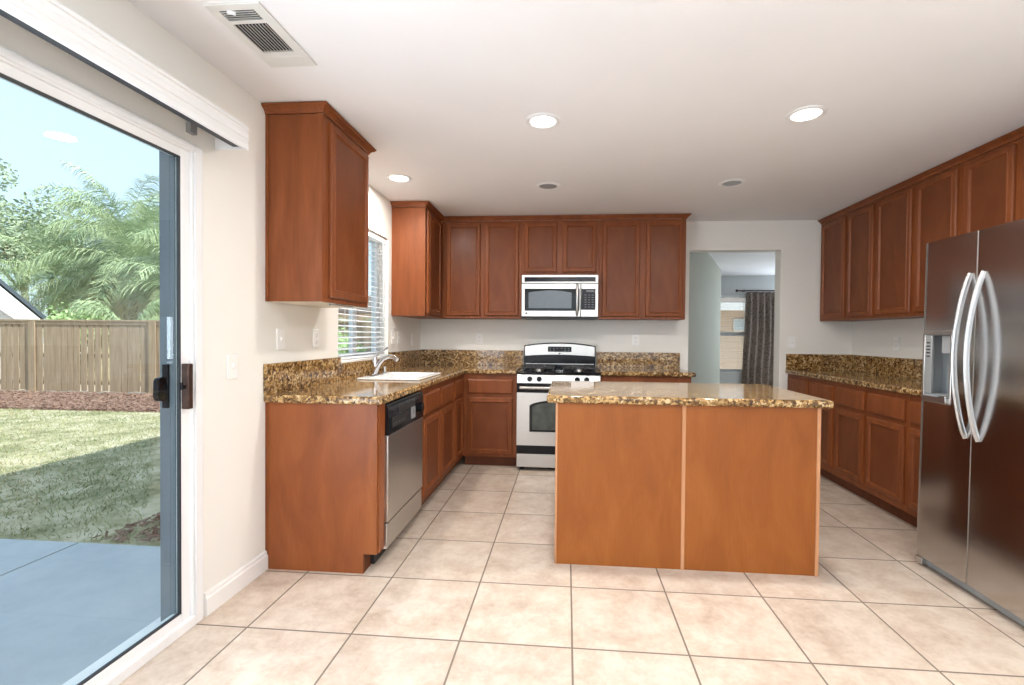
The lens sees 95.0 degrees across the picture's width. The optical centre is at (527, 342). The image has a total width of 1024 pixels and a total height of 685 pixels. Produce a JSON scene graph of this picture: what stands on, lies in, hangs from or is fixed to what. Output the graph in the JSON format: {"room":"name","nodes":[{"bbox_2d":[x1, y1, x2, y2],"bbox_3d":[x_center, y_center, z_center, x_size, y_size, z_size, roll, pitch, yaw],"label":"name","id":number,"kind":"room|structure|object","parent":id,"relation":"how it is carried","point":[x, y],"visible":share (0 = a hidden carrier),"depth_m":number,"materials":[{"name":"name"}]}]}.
{"room":"kitchen","nodes":[
{"label":"kitchen","id":0,"kind":"room"},
{"bbox_2d":[0,0,420,614],"bbox_3d":[-1.385,-0.032,3.301,0.150,2.433,12.650,1,1,5],"label":"wall","id":1,"kind":"structure","parent":0,"point":[238,319],"depth_m":2.20,"materials":[{"name":"beige paint"}]},
{"bbox_2d":[0,46,203,684],"bbox_3d":[-1.558,0.202,0.935,0.160,2.039,2.201,1,1,5],"label":"door","id":2,"kind":"structure","parent":1,"relation":"in","point":[178,389],"depth_m":1.93,"materials":[{"name":"white plastic"}]},
{"bbox_2d":[0,0,248,150],"bbox_3d":[-1.423,-0.895,0.880,0.155,0.108,2.445,1,1,5],"label":"blind valance","id":3,"kind":"object","parent":1,"relation":"attached to","point":[51,21],"visible":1,"depth_m":1.50,"materials":[{"name":"white plastic"}]},
{"bbox_2d":[226,354,237,379],"bbox_3d":[-1.393,0.114,2.215,0.017,0.116,0.072,1,1,5],"label":"light switch","id":4,"kind":"object","parent":1,"relation":"attached to","point":[232,359],"visible":1,"depth_m":2.21,"materials":[{"name":"white plastic"}]},
{"bbox_2d":[204,550,267,615],"bbox_3d":[-1.399,1.150,2.268,0.016,0.100,0.422,1,1,5],"label":"baseboard","id":5,"kind":"structure","parent":1,"relation":"attached to","point":[231,585],"depth_m":2.23,"materials":[{"name":"white wood"}]},
{"bbox_2d":[276,329,284,349],"bbox_3d":[-1.361,-0.017,2.586,0.017,0.116,0.072,1,1,5],"label":"light switch","id":6,"kind":"object","parent":1,"relation":"attached to","point":[280,333],"visible":1,"depth_m":2.58,"materials":[{"name":"white plastic"}]},
{"bbox_2d":[312,329,318,347],"bbox_3d":[-1.334,-0.025,2.950,0.010,0.116,0.072,1,1,5],"label":"wall outlet","id":7,"kind":"object","parent":1,"relation":"attached to","point":[315,332],"visible":1,"depth_m":2.94,"materials":[{"name":"white plastic"}]},
{"bbox_2d":[261,101,375,307],"bbox_3d":[-1.176,-0.720,2.715,0.347,1.025,0.634,1,1,5],"label":"upper cabinet","id":8,"kind":"object","parent":1,"relation":"attached to","point":[317,177],"visible":1,"depth_m":2.45,"materials":[{"name":"brown wood"}]},
{"bbox_2d":[339,239,383,362],"bbox_3d":[-1.335,-0.384,3.698,0.147,1.048,0.910,1,1,5],"label":"window","id":9,"kind":"structure","parent":1,"relation":"in","point":[354,312],"depth_m":4.11,"materials":[{"name":"white plastic"}]},
{"bbox_2d":[338,231,386,359],"bbox_3d":[-1.309,-0.392,3.696,0.062,1.020,0.898,1,1,5],"label":"blind","id":10,"kind":"object","parent":9,"relation":"attached to","point":[372,236],"visible":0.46,"depth_m":3.85,"materials":[{"name":"white plastic"}]},
{"bbox_2d":[391,331,394,343],"bbox_3d":[-1.222,-0.045,4.255,0.017,0.116,0.072,1,1,5],"label":"light switch","id":11,"kind":"object","parent":1,"relation":"attached to","point":[392,332],"visible":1,"depth_m":4.24,"materials":[{"name":"white plastic"}]},
{"bbox_2d":[397,331,399,343],"bbox_3d":[-1.210,-0.048,4.400,0.017,0.116,0.072,1,1,5],"label":"light switch","id":12,"kind":"object","parent":1,"relation":"attached to","point":[398,332],"visible":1,"depth_m":4.39,"materials":[{"name":"white plastic"}]},
{"bbox_2d":[411,334,413,344],"bbox_3d":[-1.181,-0.031,4.794,0.010,0.116,0.072,1,1,5],"label":"wall outlet","id":13,"kind":"object","parent":1,"relation":"attached to","point":[412,335],"visible":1,"depth_m":4.78,"materials":[{"name":"white plastic"}]},
{"bbox_2d":[391,207,444,318],"bbox_3d":[-1.025,-0.732,4.624,0.334,0.970,0.850,1,1,5],"label":"upper cabinet","id":14,"kind":"object","parent":1,"relation":"attached to","point":[416,282],"visible":0.99,"depth_m":4.21,"materials":[{"name":"brown wood"}]},
{"bbox_2d":[390,201,691,221],"bbox_3d":[0.185,-1.226,4.478,2.846,0.042,0.581,0,1,-3],"label":"crown molding","id":15,"kind":"structure","parent":14,"relation":"attached to","point":[427,204],"depth_m":4.58,"materials":[{"name":"brown wood"}]},
{"bbox_2d":[119,456,1023,684],"bbox_3d":[2.031,1.269,3.036,7.028,0.100,12.650,1,1,5],"label":"floor","id":16,"kind":"structure","parent":0,"point":[471,591],"depth_m":2.06,"materials":[{"name":"beige tile"}]},
{"bbox_2d":[265,402,384,573],"bbox_3d":[-1.077,0.758,2.493,0.610,0.883,0.097,1,1,5],"label":"cabinet end panel","id":17,"kind":"object","parent":16,"relation":"on","point":[325,463],"visible":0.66,"depth_m":2.45,"materials":[{"name":"brown wood"}]},
{"bbox_2d":[371,391,423,563],"bbox_3d":[-1.002,0.756,2.846,0.605,0.878,0.612,1,1,5],"label":"dishwasher","id":18,"kind":"object","parent":16,"relation":"on","point":[403,415],"visible":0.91,"depth_m":2.73,"materials":[{"name":"grey metal"}]},
{"bbox_2d":[419,378,454,505],"bbox_3d":[-0.974,0.742,3.603,0.634,0.883,0.893,1,1,5],"label":"base cabinet","id":19,"kind":"object","parent":16,"relation":"on","point":[438,413],"visible":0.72,"depth_m":3.49,"materials":[{"name":"brown wood"}]},
{"bbox_2d":[444,374,463,478],"bbox_3d":[-0.895,0.729,4.553,0.634,0.883,1.012,1,1,5],"label":"base cabinet","id":20,"kind":"object","parent":16,"relation":"on","point":[458,400],"visible":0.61,"depth_m":4.18,"materials":[{"name":"brown wood"}]},
{"bbox_2d":[263,349,522,404],"bbox_3d":[-0.716,0.200,3.713,1.118,0.201,2.645,1,1,5],"label":"countertop","id":21,"kind":"structure","parent":20,"relation":"on","point":[325,380],"depth_m":3.06,"materials":[{"name":"brown stone"}]},
{"bbox_2d":[365,347,398,376],"bbox_3d":[-1.065,0.140,3.530,0.213,0.212,0.306,1,1,5],"label":"kitchen faucet","id":22,"kind":"object","parent":21,"relation":"on","point":[376,364],"visible":1,"depth_m":3.49,"materials":[{"name":"silver metal"}]},
{"bbox_2d":[357,372,440,380],"bbox_3d":[-0.956,0.273,3.558,0.450,0.053,0.575,1,1,5],"label":"sink","id":23,"kind":"object","parent":21,"relation":"in","point":[411,376],"visible":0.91,"depth_m":3.71,"materials":[{"name":"white ceramic"}]},
{"bbox_2d":[376,374,428,377],"bbox_3d":[-0.943,0.280,3.557,0.361,0.040,0.511,1,1,5],"label":"basin","id":24,"kind":"object","parent":23,"relation":"in","point":[382,375],"depth_m":3.80,"materials":[{"name":"white ceramic"}]},
{"bbox_2d":[463,374,516,465],"bbox_3d":[-0.332,0.731,4.698,0.508,0.883,0.634,1,1,5],"label":"base cabinet","id":25,"kind":"object","parent":16,"relation":"on","point":[490,400],"visible":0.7,"depth_m":4.39,"materials":[{"name":"brown wood"}]},
{"bbox_2d":[516,343,600,468],"bbox_3d":[0.300,0.593,4.577,0.764,1.175,0.718,1,1,5],"label":"gas range","id":26,"kind":"object","parent":16,"relation":"on","point":[536,417],"visible":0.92,"depth_m":4.30,"materials":[{"name":"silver metal"}]},
{"bbox_2d":[517,368,600,374],"bbox_3d":[0.302,0.275,4.565,0.764,0.020,0.582,1,1,5],"label":"cooktop","id":27,"kind":"object","parent":26,"relation":"in","point":[523,371],"depth_m":4.32,"materials":[{"name":"black metal"}]},
{"bbox_2d":[600,376,690,382],"bbox_3d":[1.096,0.746,4.579,0.815,0.883,0.634,1,1,5],"label":"base cabinet","id":28,"kind":"object","parent":16,"relation":"on","point":[602,378],"visible":0.08,"depth_m":4.28,"materials":[{"name":"brown wood"}]},
{"bbox_2d":[596,352,695,376],"bbox_3d":[1.118,0.205,4.565,0.852,0.196,0.644,1,1,5],"label":"countertop","id":29,"kind":"structure","parent":28,"relation":"on","point":[607,363],"depth_m":4.84,"materials":[{"name":"brown stone"}]},
{"bbox_2d":[547,381,833,576],"bbox_3d":[0.867,0.748,2.889,1.477,0.925,0.850,1,1,5],"label":"kitchen island","id":30,"kind":"object","parent":16,"relation":"on","point":[722,477],"visible":1,"depth_m":2.50,"materials":[{"name":"brown wood"}]},
{"bbox_2d":[787,374,843,486],"bbox_3d":[2.894,0.765,4.318,0.634,0.883,0.855,1,1,5],"label":"base cabinet","id":31,"kind":"object","parent":16,"relation":"on","point":[824,389],"visible":0.3,"depth_m":4.05,"materials":[{"name":"brown wood"}]},
{"bbox_2d":[785,354,922,395],"bbox_3d":[2.841,0.234,3.654,0.639,0.198,2.175,1,1,5],"label":"countertop","id":32,"kind":"structure","parent":31,"relation":"on","point":[900,375],"depth_m":4.17,"materials":[{"name":"brown stone"}]},
{"bbox_2d":[834,382,916,526],"bbox_3d":[2.823,0.778,3.472,0.634,0.883,0.839,1,1,5],"label":"base cabinet","id":33,"kind":"object","parent":16,"relation":"on","point":[871,446],"visible":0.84,"depth_m":3.41,"materials":[{"name":"brown wood"}]},
{"bbox_2d":[907,395,920,517],"bbox_3d":[2.769,0.787,2.818,0.634,0.883,0.470,1,1,5],"label":"base cabinet","id":34,"kind":"object","parent":16,"relation":"on","point":[915,401],"visible":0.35,"depth_m":3.01,"materials":[{"name":"brown wood"}]},
{"bbox_2d":[916,219,1023,625],"bbox_3d":[2.518,0.356,2.101,0.940,1.767,0.926,1,1,5],"label":"refrigerator","id":35,"kind":"object","parent":16,"relation":"on","point":[970,515],"visible":1,"depth_m":2.22,"materials":[{"name":"grey metal"}]},
{"bbox_2d":[128,0,1023,275],"bbox_3d":[2.053,-1.274,2.998,7.028,0.120,12.650,1,1,5],"label":"ceiling","id":36,"kind":"structure","parent":0,"point":[658,104],"depth_m":2.26,"materials":[{"name":"white paint"}]},
{"bbox_2d":[203,1,316,67],"bbox_3d":[-1.051,-1.213,1.877,0.212,0.022,0.393,1,1,5],"label":"ceiling vent","id":37,"kind":"object","parent":36,"relation":"in","point":[251,19],"visible":1,"depth_m":1.84,"materials":[{"name":"white metal"}]},
{"bbox_2d":[386,174,411,182],"bbox_3d":[-0.978,-1.245,3.558,0.194,0.008,0.194,1,1,5],"label":"recessed light","id":38,"kind":"object","parent":36,"relation":"in","point":[401,178],"visible":1,"depth_m":3.55,"materials":[{"name":"white plastic"}]},
{"bbox_2d":[526,113,560,128],"bbox_3d":[0.083,-1.221,2.592,0.194,0.008,0.194,1,1,5],"label":"recessed light","id":39,"kind":"object","parent":36,"relation":"in","point":[537,120],"visible":1,"depth_m":2.58,"materials":[{"name":"white plastic"}]},
{"bbox_2d":[536,182,559,189],"bbox_3d":[0.160,-1.237,3.717,0.194,0.009,0.194,1,1,5],"label":"recessed light","id":40,"kind":"object","parent":36,"relation":"in","point":[544,185],"visible":1,"depth_m":3.70,"materials":[{"name":"white plastic"}]},
{"bbox_2d":[718,179,745,186],"bbox_3d":[1.570,-1.223,3.606,0.194,0.009,0.194,1,1,5],"label":"recessed light","id":41,"kind":"object","parent":36,"relation":"in","point":[731,182],"visible":1,"depth_m":3.59,"materials":[{"name":"white plastic"}]},
{"bbox_2d":[785,105,827,122],"bbox_3d":[1.474,-1.207,2.483,0.194,0.008,0.194,1,1,5],"label":"recessed light","id":42,"kind":"object","parent":36,"relation":"in","point":[807,113],"visible":1,"depth_m":2.47,"materials":[{"name":"white plastic"}]},
{"bbox_2d":[420,220,851,389],"bbox_3d":[2.270,-0.024,4.855,6.878,2.433,0.130,1,1,5],"label":"wall","id":43,"kind":"structure","parent":0,"point":[796,244],"depth_m":4.81,"materials":[{"name":"beige paint"}]},
{"bbox_2d":[476,334,482,343],"bbox_3d":[-0.520,-0.038,5.016,0.072,0.116,0.010,1,1,5],"label":"wall outlet","id":44,"kind":"object","parent":43,"relation":"attached to","point":[479,337],"visible":1,"depth_m":5.01,"materials":[{"name":"white plastic"}]},
{"bbox_2d":[441,221,523,319],"bbox_3d":[-0.455,-0.730,4.837,0.809,0.970,0.334,1,1,5],"label":"upper cabinet","id":45,"kind":"object","parent":43,"relation":"attached to","point":[482,260],"visible":0.98,"depth_m":4.68,"materials":[{"name":"brown wood"}]},
{"bbox_2d":[522,220,598,274],"bbox_3d":[0.329,-0.936,4.769,0.758,0.542,0.334,1,1,5],"label":"upper cabinet","id":46,"kind":"object","parent":43,"relation":"attached to","point":[555,247],"visible":0.92,"depth_m":4.62,"materials":[{"name":"brown wood"}]},
{"bbox_2d":[521,275,598,319],"bbox_3d":[0.321,-0.446,4.703,0.742,0.424,0.479,1,1,5],"label":"microwave oven","id":47,"kind":"object","parent":46,"relation":"attached to","point":[544,297],"visible":1,"depth_m":4.53,"materials":[{"name":"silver metal"}]},
{"bbox_2d":[632,334,638,345],"bbox_3d":[1.122,-0.025,4.880,0.072,0.116,0.010,1,1,5],"label":"wall outlet","id":48,"kind":"object","parent":43,"relation":"attached to","point":[635,338],"visible":1,"depth_m":4.88,"materials":[{"name":"white plastic"}]},
{"bbox_2d":[596,352,679,367],"bbox_3d":[1.144,0.180,4.875,0.852,0.155,0.020,1,1,5],"label":"backsplash","id":49,"kind":"structure","parent":43,"relation":"attached to","point":[604,359],"depth_m":4.87,"materials":[{"name":"brown stone"}]},
{"bbox_2d":[596,219,685,320],"bbox_3d":[1.122,-0.714,4.707,0.834,0.970,0.334,1,1,5],"label":"upper cabinet","id":50,"kind":"object","parent":43,"relation":"attached to","point":[642,271],"visible":1,"depth_m":4.55,"materials":[{"name":"brown wood"}]},
{"bbox_2d":[788,337,795,347],"bbox_3d":[2.676,0.000,4.748,0.072,0.116,0.017,1,1,5],"label":"light switch","id":51,"kind":"object","parent":43,"relation":"attached to","point":[791,340],"visible":1,"depth_m":4.75,"materials":[{"name":"white plastic"}]},
{"bbox_2d":[688,252,720,382],"bbox_3d":[2.487,-0.049,6.666,0.120,2.433,3.761,1,1,27],"label":"wall","id":52,"kind":"structure","parent":0,"point":[704,273],"depth_m":6.32,"materials":[{"name":"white paint"}]},
{"bbox_2d":[720,276,774,383],"bbox_3d":[2.633,-0.087,9.239,6.878,2.433,0.150,1,1,5],"label":"wall","id":53,"kind":"structure","parent":0,"point":[729,284],"depth_m":9.03,"materials":[{"name":"grey paint"}]},
{"bbox_2d":[720,298,745,372],"bbox_3d":[3.742,-0.168,9.120,1.050,1.505,0.122,1,1,5],"label":"window","id":54,"kind":"structure","parent":53,"relation":"in","point":[732,333],"depth_m":9.11,"materials":[{"name":"white plastic"}]},
{"bbox_2d":[720,295,745,371],"bbox_3d":[3.740,-0.176,9.095,1.038,1.477,0.062,1,1,5],"label":"blind","id":55,"kind":"object","parent":54,"relation":"attached to","point":[722,296],"visible":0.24,"depth_m":9.07,"materials":[{"name":"white plastic"}]},
{"bbox_2d":[735,289,774,291],"bbox_3d":[4.513,-0.984,8.935,1.099,0.056,0.117,1,1,5],"label":"curtain rod","id":56,"kind":"object","parent":53,"relation":"attached to","point":[736,290],"visible":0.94,"depth_m":8.91,"materials":[{"name":"brown metal"}]},
{"bbox_2d":[741,292,774,385],"bbox_3d":[4.475,0.086,8.929,0.773,2.090,0.095,1,1,5],"label":"curtain","id":57,"kind":"object","parent":56,"relation":"hanging from","point":[758,346],"visible":0.62,"depth_m":8.94,"materials":[{"name":"grey fabric"}]},
{"bbox_2d":[851,318,923,358],"bbox_3d":[2.984,0.045,0.737,0.120,2.433,7.961,1,1,5],"label":"wall","id":58,"kind":"structure","parent":0,"point":[875,337],"depth_m":4.17,"materials":[{"name":"beige paint"}]},
{"bbox_2d":[786,354,922,378],"bbox_3d":[2.846,0.213,3.653,0.631,0.157,2.175,1,1,5],"label":"backsplash","id":59,"kind":"structure","parent":58,"relation":"attached to","point":[903,367],"depth_m":4.56,"materials":[{"name":"brown stone"}]},
{"bbox_2d":[820,201,912,321],"bbox_3d":[3.056,-0.691,4.286,0.334,0.970,0.851,1,1,5],"label":"upper cabinet","id":60,"kind":"object","parent":58,"relation":"attached to","point":[848,241],"visible":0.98,"depth_m":4.20,"materials":[{"name":"brown wood"}]},
{"bbox_2d":[893,337,899,350],"bbox_3d":[3.194,0.013,4.061,0.010,0.116,0.072,1,1,5],"label":"wall outlet","id":61,"kind":"object","parent":58,"relation":"attached to","point":[896,347],"visible":1,"depth_m":4.05,"materials":[{"name":"white plastic"}]},
{"bbox_2d":[875,163,963,317],"bbox_3d":[2.986,-0.678,3.442,0.334,0.970,0.839,1,1,5],"label":"upper cabinet","id":62,"kind":"object","parent":58,"relation":"attached to","point":[929,210],"visible":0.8,"depth_m":3.47,"materials":[{"name":"brown wood"}]},
{"bbox_2d":[962,138,1022,233],"bbox_3d":[2.937,-0.882,2.821,0.334,0.544,0.396,1,1,5],"label":"upper cabinet","id":63,"kind":"object","parent":58,"relation":"attached to","point":[992,181],"visible":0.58,"depth_m":2.79,"materials":[{"name":"brown wood"}]},
{"bbox_2d":[1021,137,1023,218],"bbox_3d":[2.881,-0.873,2.156,0.334,0.544,0.936,1,1,5],"label":"upper cabinet","id":64,"kind":"object","parent":58,"relation":"attached to","point":[1022,214],"visible":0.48,"depth_m":2.63,"materials":[{"name":"brown wood"}]},
{"bbox_2d":[818,126,1023,224],"bbox_3d":[2.962,-1.182,3.175,0.347,0.042,3.067,1,1,5],"label":"crown molding","id":65,"kind":"structure","parent":64,"relation":"attached to","point":[1018,133],"depth_m":3.23,"materials":[{"name":"brown wood"}]},
{"label":"outside","id":66,"kind":"structure","parent":0,"visible":0},
{"bbox_2d":[0,343,143,393],"bbox_3d":[-12.085,0.800,35.937,90.000,0.070,50.399,1,1,5],"label":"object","id":67,"kind":"structure","parent":66,"point":[43,343],"depth_m":11.34,"materials":[{"name":"grass"},{"name":"bark mulch"}]},
{"bbox_2d":[0,279,45,378],"bbox_3d":[-17.605,-1.690,12.639,6.250,5.420,6.320,1,1,43],"label":"house","id":68,"kind":"structure","parent":67,"relation":"on","point":[13,305],"depth_m":12.46,"materials":[{"name":"white paint"}]},
{"bbox_2d":[0,158,94,359],"bbox_3d":[-24.601,-3.660,23.213,5.314,9.133,7.374,0,1,-21],"label":"broadleaf tree","id":69,"kind":"object","parent":67,"relation":"on","point":[16,223],"visible":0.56,"depth_m":22.27,"materials":[{"name":"green plant"}]},
{"bbox_2d":[0,222,103,351],"bbox_3d":[-21.423,-2.172,21.375,5.603,6.292,5.636,0,1,-13],"label":"palm tree","id":70,"kind":"object","parent":67,"relation":"on","point":[44,268],"visible":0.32,"depth_m":20.62,"materials":[{"name":"green plant"}]},
{"bbox_2d":[41,302,111,379],"bbox_3d":[-12.927,0.010,13.303,1.806,2.310,3.296,0,1,-39],"label":"leafy shrub","id":71,"kind":"object","parent":67,"relation":"on","point":[58,316],"visible":0.21,"depth_m":13.30,"materials":[{"name":"green plant"}]},
{"bbox_2d":[21,227,140,350],"bbox_3d":[-18.424,-1.870,19.935,5.574,5.795,4.967,1,1,40],"label":"palm tree","id":72,"kind":"object","parent":67,"relation":"on","point":[38,306],"visible":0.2,"depth_m":19.00,"materials":[{"name":"green plant"}]},
{"bbox_2d":[14,190,159,319],"bbox_3d":[-15.004,-2.183,17.635,5.587,6.546,5.923,0,1,-32],"label":"palm tree","id":73,"kind":"object","parent":67,"relation":"on","point":[134,307],"visible":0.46,"depth_m":17.01,"materials":[{"name":"green plant"}]},
{"bbox_2d":[24,238,154,318],"bbox_3d":[-17.642,-2.648,22.698,10.291,7.277,8.767,0,1,-37],"label":"broadleaf tree","id":74,"kind":"object","parent":67,"relation":"on","point":[25,290],"visible":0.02,"depth_m":21.16,"materials":[{"name":"green plant"}]},
{"bbox_2d":[27,159,159,319],"bbox_3d":[-16.358,-2.941,19.178,5.083,7.965,5.778,0,1,-31],"label":"palm tree","id":75,"kind":"object","parent":67,"relation":"on","point":[99,186],"visible":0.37,"depth_m":18.07,"materials":[{"name":"green plant"}]},
{"bbox_2d":[66,297,159,380],"bbox_3d":[-11.675,0.131,14.077,3.175,3.363,2.440,0,1,-19],"label":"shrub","id":76,"kind":"object","parent":67,"relation":"on","point":[88,304],"visible":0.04,"depth_m":13.47,"materials":[{"name":"green plant"}]},
{"bbox_2d":[94,233,159,319],"bbox_3d":[-11.826,-1.232,16.483,4.702,5.157,4.748,0,1,-14],"label":"palm tree","id":77,"kind":"object","parent":67,"relation":"on","point":[152,280],"visible":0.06,"depth_m":15.62,"materials":[{"name":"green plant"}]},
{"bbox_2d":[99,198,158,243],"bbox_3d":[-15.957,-2.629,21.320,5.281,7.295,4.662,0,1,-19],"label":"palm tree","id":78,"kind":"object","parent":67,"relation":"on","point":[128,198],"visible":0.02,"depth_m":20.29,"materials":[{"name":"green plant"}]},
{"bbox_2d":[118,226,159,316],"bbox_3d":[-12.291,-1.948,17.455,5.148,6.128,4.777,1,1,12],"label":"palm tree","id":79,"kind":"object","parent":67,"relation":"on","point":[155,234],"visible":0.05,"depth_m":15.70,"materials":[{"name":"green plant"}]},
{"bbox_2d":[339,295,370,320],"bbox_3d":[-5.915,-0.499,20.002,7.700,3.020,6.100,1,1,5],"label":"house","id":80,"kind":"structure","parent":67,"relation":"on","point":[344,311],"depth_m":17.54,"materials":[{"name":"beige paint"}]},
{"bbox_2d":[720,298,744,368],"bbox_3d":[6.135,-0.265,16.497,15.500,2.870,7.300,1,1,5],"label":"house","id":81,"kind":"structure","parent":67,"relation":"on","point":[731,318],"depth_m":13.56,"materials":[{"name":"beige paint"}]},
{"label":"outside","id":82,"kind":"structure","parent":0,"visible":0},
{"bbox_2d":[0,543,160,684],"bbox_3d":[-2.485,1.401,-0.393,1.401,0.100,6.765,1,1,5],"label":"patio","id":83,"kind":"structure","parent":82,"point":[61,612],"depth_m":2.31,"materials":[{"name":"concrete"}]},
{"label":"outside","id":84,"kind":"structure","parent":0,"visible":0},
{"bbox_2d":[0,539,77,575],"bbox_3d":[-5.217,1.374,-0.167,4.058,0.100,6.765,1,1,5],"label":"patio","id":85,"kind":"structure","parent":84,"point":[15,554],"depth_m":2.91,"materials":[{"name":"concrete"}]},
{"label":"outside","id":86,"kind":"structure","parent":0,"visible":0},
{"bbox_2d":[0,408,159,546],"bbox_3d":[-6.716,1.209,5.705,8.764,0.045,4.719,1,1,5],"label":"grass","id":87,"kind":"structure","parent":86,"point":[110,411],"depth_m":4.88,"materials":[{"name":"green plant"}]},
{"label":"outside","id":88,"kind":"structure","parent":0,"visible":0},
{"bbox_2d":[0,391,159,412],"bbox_3d":[-20.100,1.085,10.238,38.271,0.100,2.149,1,1,5],"label":"ground","id":89,"kind":"structure","parent":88,"point":[113,409],"depth_m":8.26,"materials":[{"name":"brown soil"}]},
{"bbox_2d":[0,390,159,542],"bbox_3d":[-6.615,1.170,7.841,13.280,0.084,4.705,1,1,29],"label":"bark mulch","id":90,"kind":"object","parent":89,"relation":"on","point":[20,399],"visible":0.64,"depth_m":8.81,"materials":[{"name":"brown wood"}]},
{"bbox_2d":[0,319,370,393],"bbox_3d":[-9.621,0.308,10.485,17.100,1.630,0.113,1,1,5],"label":"wooden fence","id":91,"kind":"object","parent":89,"relation":"on","point":[130,354],"visible":0.27,"depth_m":10.50,"materials":[{"name":"brown wood"}]},
{"bbox_2d":[339,326,367,353],"bbox_3d":[-3.703,0.487,9.309,1.275,1.644,1.395,1,1,5],"label":"leafy shrub","id":92,"kind":"object","parent":89,"relation":"on","point":[340,333],"visible":0.07,"depth_m":9.14,"materials":[{"name":"green plant"}]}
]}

